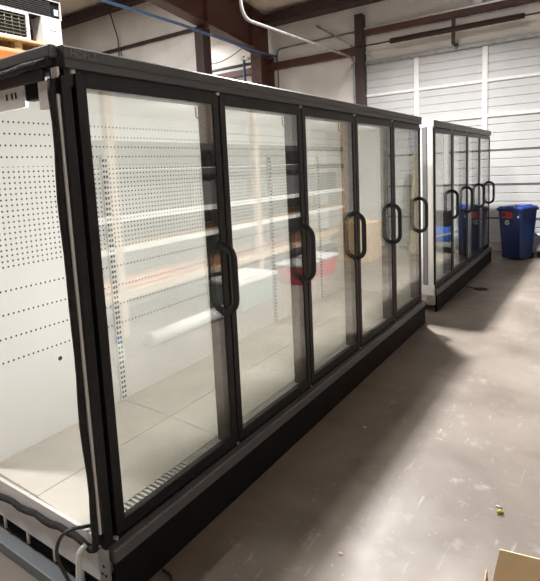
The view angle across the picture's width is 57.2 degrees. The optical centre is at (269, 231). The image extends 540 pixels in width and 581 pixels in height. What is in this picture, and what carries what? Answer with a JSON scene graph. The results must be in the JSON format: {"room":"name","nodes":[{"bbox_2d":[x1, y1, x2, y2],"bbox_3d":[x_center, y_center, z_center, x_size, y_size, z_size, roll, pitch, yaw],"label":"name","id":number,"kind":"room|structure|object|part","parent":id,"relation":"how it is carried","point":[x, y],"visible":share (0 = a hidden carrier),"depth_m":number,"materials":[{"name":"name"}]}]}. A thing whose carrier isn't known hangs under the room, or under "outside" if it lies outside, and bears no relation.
{"room":"warehouse","nodes":[
{"label":"warehouse","id":0,"kind":"room"},
{"bbox_2d":[0,477,99,580],"bbox_3d":[-0.992,1.232,2.121,0.830,0.187,0.016,2,9,34],"label":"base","id":1,"kind":"object","parent":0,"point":[17,493],"depth_m":2.08,"materials":[{"name":"white metal"}]},
{"bbox_2d":[61,2,199,71],"bbox_3d":[-4.982,-2.299,12.074,9.120,5.250,0.140,2,9,34],"label":"wall","id":2,"kind":"structure","parent":0,"point":[98,34],"depth_m":10.13,"materials":[{"name":"white plastic"}]},
{"bbox_2d":[30,0,146,39],"bbox_3d":[-5.185,-4.775,11.615,8.940,0.150,0.200,2,9,34],"label":"beam","id":3,"kind":"structure","parent":2,"relation":"attached to","point":[101,10],"depth_m":10.61,"materials":[{"name":"brown metal"}]},
{"bbox_2d":[106,3,121,56],"bbox_3d":[-3.205,-3.749,10.288,0.099,2.006,0.342,-1,7,16],"label":"hanging wire","id":4,"kind":"object","parent":3,"relation":"hanging from","point":[106,3],"visible":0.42,"depth_m":10.33,"materials":[{"name":"grey"}]},
{"bbox_2d":[101,26,198,53],"bbox_3d":[-4.286,-3.915,11.225,7.120,0.060,0.060,2,9,34],"label":"beam","id":5,"kind":"structure","parent":2,"relation":"attached to","point":[186,31],"depth_m":9.92,"materials":[{"name":"brown metal"}]},
{"bbox_2d":[30,0,319,28],"bbox_3d":[-5.015,-5.077,4.317,17.550,2.951,16.653,2,9,34],"label":"ceiling","id":6,"kind":"structure","parent":0,"point":[68,7],"depth_m":10.44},
{"bbox_2d":[241,56,250,81],"bbox_3d":[-0.433,-1.714,10.668,0.210,4.020,0.128,2,9,34],"label":"pipe","id":7,"kind":"object","parent":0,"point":[243,58],"visible":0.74,"depth_m":10.44,"materials":[{"name":"blue"}]},
{"bbox_2d":[0,251,539,580],"bbox_3d":[-4.566,1.275,5.343,17.550,0.200,17.200,2,9,34],"label":"floor","id":8,"kind":"structure","parent":0,"point":[451,417],"depth_m":2.61,"materials":[{"name":"concrete"}]},
{"bbox_2d":[162,569,172,580],"bbox_3d":[-0.496,1.415,1.852,0.114,0.010,0.377,2,9,34],"label":"wire","id":9,"kind":"object","parent":8,"relation":"on","point":[163,570],"visible":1,"depth_m":2.01,"materials":[{"name":"grey"}]},
{"bbox_2d":[194,27,211,74],"bbox_3d":[-1.162,-1.647,9.435,0.200,4.260,0.220,2,9,34],"label":"wall post","id":10,"kind":"object","parent":8,"relation":"on","point":[202,41],"visible":0.24,"depth_m":9.14,"materials":[{"name":"brown metal"}]},
{"bbox_2d":[0,44,427,580],"bbox_3d":[0.053,0.143,3.557,1.032,2.062,4.010,2,9,34],"label":"cooler","id":11,"kind":"object","parent":8,"relation":"on","point":[197,269],"visible":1,"depth_m":2.68,"materials":[{"name":"black painted steel"},{"name":"glass"},{"name":"white steel"}]},
{"bbox_3d":[-1.101,-0.614,1.891,0.930,0.042,0.030,2,9,34],"label":"rail","id":12,"kind":"part","parent":11,"relation":"part of","materials":[{"name":"grey"}]},
{"bbox_2d":[0,34,57,58],"bbox_3d":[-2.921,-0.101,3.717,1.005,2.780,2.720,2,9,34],"label":"pallet","id":13,"kind":"object","parent":11,"relation":"on","point":[9,45],"visible":0.02,"depth_m":4.06,"materials":[{"name":"brown wood"}]},
{"bbox_2d":[0,7,30,39],"bbox_3d":[-2.327,-1.675,3.987,0.390,0.216,0.590,2,9,34],"label":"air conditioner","id":14,"kind":"object","parent":13,"relation":"on","point":[13,23],"visible":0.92,"depth_m":4.03,"materials":[{"name":"white"}]},
{"bbox_2d":[31,16,62,45],"bbox_3d":[-1.947,-1.738,4.324,0.161,0.222,0.177,2,9,34],"label":"carton","id":15,"kind":"object","parent":13,"relation":"on","point":[44,29],"visible":0.73,"depth_m":4.26,"materials":[{"name":"white cardboard"}]},
{"bbox_2d":[0,0,61,27],"bbox_3d":[-2.283,-1.875,4.041,0.390,0.152,1.020,2,9,34],"label":"air conditioner","id":16,"kind":"object","parent":15,"relation":"on","point":[34,8],"visible":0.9,"depth_m":4.19,"materials":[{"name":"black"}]},
{"bbox_3d":[-1.031,1.390,2.107,0.930,0.050,0.055,2,9,34],"label":"rail","id":17,"kind":"part","parent":11,"relation":"part of","materials":[{"name":"grey metal"}]},
{"bbox_3d":[-0.016,-0.843,3.498,0.920,0.067,3.870,2,9,34],"label":"roof panel","id":18,"kind":"part","parent":11,"relation":"part of","materials":[{"name":"black metal"}]},
{"bbox_3d":[-0.982,1.349,2.142,0.830,0.058,0.032,2,9,34],"label":"frame","id":19,"kind":"part","parent":11,"relation":"part of","materials":[{"name":"black"}]},
{"bbox_3d":[-0.670,0.334,1.747,0.008,1.600,0.009,2,9,34],"label":"gasket trim","id":20,"kind":"part","parent":11,"relation":"part of","materials":[{"name":"black rubber"}]},
{"bbox_3d":[-0.661,0.332,1.770,0.045,1.727,0.037,2,9,34],"label":"corner post","id":21,"kind":"part","parent":11,"relation":"part of","materials":[{"name":"black metal"}]},
{"bbox_3d":[-0.625,1.261,1.869,0.062,0.148,0.012,2,9,34],"label":"joint plate","id":22,"kind":"part","parent":11,"relation":"part of","materials":[{"name":"metal"}]},
{"bbox_3d":[-0.424,0.265,2.104,0.030,1.718,0.754,2,9,34],"label":"glass door","id":23,"kind":"part","parent":11,"relation":"part of","materials":[{"name":"clear glass"}]},
{"bbox_3d":[-0.286,0.043,3.821,0.012,1.745,3.870,2,9,34],"label":"panel","id":24,"kind":"part","parent":11,"relation":"part of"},
{"bbox_3d":[-0.191,0.226,2.361,0.095,0.366,0.036,2,9,34],"label":"handle","id":25,"kind":"part","parent":11,"relation":"part of","materials":[{"name":"black plastic"}]},
{"bbox_3d":[0.001,0.167,2.729,0.030,1.718,0.754,2,9,34],"label":"glass door","id":26,"kind":"part","parent":11,"relation":"part of","materials":[{"name":"clear glass"}]},
{"bbox_3d":[0.481,0.963,3.438,0.045,0.054,3.860,2,9,34],"label":"bumper rail","id":27,"kind":"part","parent":11,"relation":"part of","materials":[{"name":"grey metal"}]},
{"bbox_3d":[0.431,0.948,3.476,0.098,0.041,3.830,2,9,34],"label":"door sill","id":28,"kind":"part","parent":11,"relation":"part of","materials":[{"name":"black metal"}]},
{"bbox_2d":[124,297,411,511],"bbox_3d":[0.408,0.928,3.500,0.077,0.037,3.790,2,9,34],"label":"grille","id":29,"kind":"object","parent":11,"relation":"attached to","point":[189,458],"depth_m":2.53,"materials":[{"name":"black metal"}]},
{"bbox_3d":[0.494,1.081,3.449,0.018,0.185,3.854,2,9,34],"label":"kick plate","id":30,"kind":"part","parent":11,"relation":"part of","materials":[{"name":"black metal"}]},
{"bbox_3d":[0.234,0.127,2.986,0.095,0.366,0.036,2,9,34],"label":"handle","id":31,"kind":"part","parent":11,"relation":"part of","materials":[{"name":"black plastic"}]},
{"bbox_3d":[0.425,0.068,3.354,0.030,1.718,0.754,2,9,34],"label":"glass door","id":32,"kind":"part","parent":11,"relation":"part of","materials":[{"name":"clear glass"}]},
{"bbox_3d":[0.658,0.029,3.611,0.095,0.366,0.036,2,9,34],"label":"handle","id":33,"kind":"part","parent":11,"relation":"part of","materials":[{"name":"black plastic"}]},
{"bbox_3d":[0.850,-0.030,3.979,0.030,1.718,0.754,2,9,34],"label":"glass door","id":34,"kind":"part","parent":11,"relation":"part of","materials":[{"name":"clear glass"}]},
{"bbox_3d":[1.120,-0.104,5.194,0.876,1.925,0.028,2,9,34],"label":"panel","id":35,"kind":"part","parent":11,"relation":"part of","materials":[{"name":"clear glass"}]},
{"bbox_3d":[1.083,-0.069,4.236,0.095,0.366,0.036,2,9,34],"label":"handle","id":36,"kind":"part","parent":11,"relation":"part of","materials":[{"name":"black plastic"}]},
{"bbox_3d":[1.274,-0.128,4.604,0.030,1.718,0.754,2,9,34],"label":"glass door","id":37,"kind":"part","parent":11,"relation":"part of","materials":[{"name":"clear glass"}]},
{"bbox_3d":[1.508,-0.167,4.862,0.095,0.366,0.036,2,9,34],"label":"handle","id":38,"kind":"part","parent":11,"relation":"part of","materials":[{"name":"black plastic"}]},
{"bbox_2d":[212,62,250,72],"bbox_3d":[-1.044,-1.816,11.729,1.935,4.015,0.067,2,9,34],"label":"pipe","id":39,"kind":"object","parent":8,"relation":"on","point":[248,63],"visible":0.06,"depth_m":11.30,"materials":[{"name":"grey metal"}]},
{"bbox_2d":[250,53,274,86],"bbox_3d":[-0.078,-1.789,10.895,0.260,4.080,0.500,2,9,34],"label":"steel column","id":40,"kind":"structure","parent":8,"relation":"on","point":[260,74],"depth_m":10.56,"materials":[{"name":"brown metal"}]},
{"bbox_2d":[98,0,276,57],"bbox_3d":[-3.024,-3.130,6.103,0.068,0.169,11.300,2,9,34],"label":"pipe","id":41,"kind":"object","parent":40,"relation":"attached to","point":[104,1],"visible":1,"depth_m":8.34,"materials":[{"name":"blue metal"}]},
{"bbox_2d":[145,0,273,58],"bbox_3d":[-4.513,-4.503,4.155,0.260,3.467,15.800,2,9,34],"label":"rafter","id":42,"kind":"object","parent":40,"relation":"on","point":[224,18],"visible":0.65,"depth_m":9.59,"materials":[{"name":"metal"}]},
{"bbox_2d":[212,48,241,63],"bbox_3d":[-1.316,-3.830,10.562,1.756,0.496,0.021,-3,7,-5],"label":"wire","id":43,"kind":"object","parent":42,"relation":"hanging from","point":[241,48],"visible":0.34,"depth_m":10.61,"materials":[{"name":"white"}]},
{"bbox_2d":[354,13,366,105],"bbox_3d":[1.831,-1.955,9.816,0.160,4.500,0.180,2,9,34],"label":"post","id":44,"kind":"object","parent":8,"relation":"on","point":[359,19],"visible":0.44,"depth_m":9.58,"materials":[{"name":"brown metal"}]},
{"bbox_2d":[239,0,355,103],"bbox_3d":[0.666,-1.818,8.343,0.054,4.702,3.793,2,9,34],"label":"pipe","id":45,"kind":"object","parent":44,"relation":"attached to","point":[244,15],"visible":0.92,"depth_m":7.98,"materials":[{"name":"metal"}]},
{"bbox_2d":[316,25,372,56],"bbox_3d":[1.459,-3.807,9.839,1.218,0.827,0.028,2,9,34],"label":"rod","id":46,"kind":"object","parent":44,"relation":"attached to","point":[316,25],"visible":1,"depth_m":9.87,"materials":[{"name":"metal"}]},
{"bbox_2d":[419,120,494,311],"bbox_3d":[2.237,-0.361,6.773,1.031,2.056,3.218,2,9,34],"label":"cooler","id":47,"kind":"object","parent":8,"relation":"on","point":[454,158],"visible":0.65,"depth_m":6.40,"materials":[{"name":"black steel"},{"name":"white steel"},{"name":"glass"}]},
{"bbox_3d":[1.600,-0.228,5.326,0.098,1.755,0.030,2,9,34],"label":"trim","id":48,"kind":"part","parent":47,"relation":"part of","materials":[{"name":"silver metal"}]},
{"bbox_3d":[1.708,0.630,5.379,0.152,0.110,0.045,2,9,34],"label":"joint plate","id":49,"kind":"part","parent":47,"relation":"part of","materials":[{"name":"white metal"}]},
{"bbox_3d":[1.706,-0.227,5.261,0.057,1.750,0.020,2,9,34],"label":"corner post","id":50,"kind":"part","parent":47,"relation":"part of","materials":[{"name":"white metal"}]},
{"bbox_3d":[1.744,0.732,5.358,0.080,0.110,0.065,2,9,34],"label":"bolt plate","id":51,"kind":"part","parent":47,"relation":"part of","materials":[{"name":"metal"}]},
{"bbox_3d":[1.964,-0.287,5.620,0.030,1.718,0.754,2,9,34],"label":"glass door","id":52,"kind":"part","parent":47,"relation":"part of","materials":[{"name":"clear glass"}]},
{"bbox_3d":[3.083,-0.558,8.085,0.876,1.925,0.028,2,9,34],"label":"panel","id":53,"kind":"part","parent":47,"relation":"part of","materials":[{"name":"clear glass"}]},
{"bbox_3d":[2.197,-0.327,5.877,0.095,0.366,0.036,2,9,34],"label":"handle","id":54,"kind":"part","parent":47,"relation":"part of","materials":[{"name":"black plastic"}]},
{"bbox_3d":[2.389,-0.386,6.245,0.030,1.718,0.754,2,9,34],"label":"glass door","id":55,"kind":"part","parent":47,"relation":"part of","materials":[{"name":"clear glass"}]},
{"bbox_3d":[2.607,0.445,6.679,0.098,0.041,3.068,2,9,34],"label":"door sill","id":56,"kind":"part","parent":47,"relation":"part of","materials":[{"name":"black metal"}]},
{"bbox_3d":[2.670,0.578,6.652,0.018,0.185,3.092,2,9,34],"label":"kick plate","id":57,"kind":"part","parent":47,"relation":"part of","materials":[{"name":"black metal"}]},
{"bbox_3d":[2.657,0.460,6.641,0.045,0.054,3.098,2,9,34],"label":"bumper rail","id":58,"kind":"part","parent":47,"relation":"part of","materials":[{"name":"grey metal"}]},
{"bbox_3d":[2.622,-0.425,6.502,0.095,0.366,0.036,2,9,34],"label":"handle","id":59,"kind":"part","parent":47,"relation":"part of","materials":[{"name":"black plastic"}]},
{"bbox_3d":[2.813,-0.484,6.870,0.030,1.718,0.754,2,9,34],"label":"glass door","id":60,"kind":"part","parent":47,"relation":"part of","materials":[{"name":"clear glass"}]},
{"bbox_3d":[2.814,-0.487,6.869,0.016,1.628,0.676,2,9,34],"label":"glass pane","id":61,"kind":"part","parent":47,"relation":"part of","materials":[{"name":"clear glass"}]},
{"bbox_3d":[3.047,-0.523,7.127,0.095,0.366,0.036,2,9,34],"label":"handle","id":62,"kind":"part","parent":47,"relation":"part of","materials":[{"name":"black plastic"}]},
{"bbox_3d":[3.238,-0.582,7.495,0.030,1.718,0.754,2,9,34],"label":"glass door","id":63,"kind":"part","parent":47,"relation":"part of","materials":[{"name":"clear glass"}]},
{"bbox_3d":[3.239,-0.585,7.494,0.016,1.628,0.676,2,9,34],"label":"glass pane","id":64,"kind":"part","parent":47,"relation":"part of","materials":[{"name":"clear glass"}]},
{"bbox_3d":[3.471,-0.621,7.752,0.095,0.366,0.036,2,9,34],"label":"handle","id":65,"kind":"part","parent":47,"relation":"part of","materials":[{"name":"black plastic"}]},
{"bbox_2d":[465,286,488,290],"bbox_3d":[2.613,0.715,6.274,0.301,0.016,0.110,3,9,39],"label":"coil","id":66,"kind":"object","parent":8,"relation":"on","point":[482,289],"visible":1,"depth_m":6.23,"materials":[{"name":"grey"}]},
{"bbox_2d":[484,549,539,580],"bbox_3d":[0.778,1.208,1.321,0.430,0.441,0.350,1,8,26],"label":"cardboard box","id":67,"kind":"object","parent":8,"relation":"on","point":[510,566],"visible":1,"depth_m":1.49,"materials":[{"name":"brown cardboard"}]},
{"bbox_2d":[496,204,538,258],"bbox_3d":[4.012,-0.006,8.031,0.499,0.879,0.456,-7,8,-31],"label":"recycling bin","id":68,"kind":"object","parent":8,"relation":"on","point":[517,222],"visible":1,"depth_m":7.89,"materials":[{"name":"blue plastic"}]},
{"bbox_3d":[3.991,-0.418,7.979,0.474,0.045,0.426,-7,8,-31],"label":"bin lid","id":69,"kind":"part","parent":68,"relation":"part of","materials":[{"name":"blue plastic"}]},
{"bbox_2d":[533,232,539,257],"bbox_3d":[4.725,0.203,7.882,0.907,0.437,0.443,2,9,34],"label":"floor dolly","id":70,"kind":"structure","parent":8,"relation":"on","point":[535,233],"depth_m":7.96,"materials":[{"name":"grey plastic"}]},
{"bbox_2d":[210,0,539,102],"bbox_3d":[-0.361,-3.103,11.341,17.550,6.600,0.150,2,9,34],"label":"wall","id":71,"kind":"structure","parent":0,"point":[333,79],"depth_m":9.81,"materials":[{"name":"white plastic"}]},
{"bbox_2d":[215,68,250,78],"bbox_3d":[-1.143,-3.638,11.627,2.300,0.140,0.110,2,9,34],"label":"beam","id":72,"kind":"structure","parent":71,"relation":"attached to","point":[239,73],"depth_m":11.33,"materials":[{"name":"red metal"}]},
{"bbox_2d":[268,48,354,70],"bbox_3d":[0.846,-3.577,10.285,2.100,0.150,0.110,2,9,34],"label":"beam","id":73,"kind":"structure","parent":71,"relation":"attached to","point":[328,56],"depth_m":10.24,"materials":[{"name":"red metal"}]},
{"bbox_2d":[277,31,353,87],"bbox_3d":[1.032,-2.613,10.353,2.006,2.746,0.032,2,9,34],"label":"conduit","id":74,"kind":"object","parent":71,"relation":"attached to","point":[353,31],"visible":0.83,"depth_m":10.39,"materials":[{"name":"grey metal"}]},
{"bbox_2d":[265,0,384,26],"bbox_3d":[3.258,-4.382,8.368,7.890,0.180,0.340,2,9,34],"label":"strut","id":75,"kind":"object","parent":71,"relation":"attached to","point":[322,7],"visible":1,"depth_m":9.88,"materials":[{"name":"brown metal"}]},
{"bbox_2d":[351,32,539,67],"bbox_3d":[3.670,-3.218,8.445,4.940,0.070,0.060,2,9,34],"label":"beam","id":76,"kind":"structure","parent":71,"relation":"attached to","point":[536,34],"depth_m":8.69,"materials":[{"name":"metal"}]},
{"bbox_2d":[353,12,539,48],"bbox_3d":[3.567,-3.465,8.331,4.600,0.456,0.283,2,9,34],"label":"spring","id":77,"kind":"object","parent":71,"relation":"attached to","point":[453,28],"visible":1,"depth_m":8.47,"materials":[{"name":"brown metal"}]},
{"bbox_2d":[363,0,539,35],"bbox_3d":[4.226,-3.749,7.950,5.780,0.100,0.130,2,9,34],"label":"beam","id":78,"kind":"structure","parent":71,"relation":"attached to","point":[504,4],"depth_m":8.65,"materials":[{"name":"red metal"}]},
{"bbox_2d":[363,0,503,29],"bbox_3d":[4.197,-3.811,7.904,5.780,0.034,0.034,2,9,34],"label":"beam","id":79,"kind":"structure","parent":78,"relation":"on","point":[493,1],"depth_m":8.75,"materials":[{"name":"metal"}]},
{"bbox_2d":[473,0,483,4],"bbox_3d":[3.541,-3.902,8.412,0.160,0.149,0.085,2,9,34],"label":"junction box","id":80,"kind":"object","parent":78,"relation":"on","point":[474,1],"visible":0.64,"depth_m":8.38,"materials":[{"name":"white metal"}]},
{"bbox_2d":[366,37,539,252],"bbox_3d":[3.783,-1.435,8.713,4.740,3.563,0.095,2,9,34],"label":"door","id":81,"kind":"structure","parent":71,"relation":"in","point":[495,88],"depth_m":8.60,"materials":[{"name":"white metal"}]}
]}

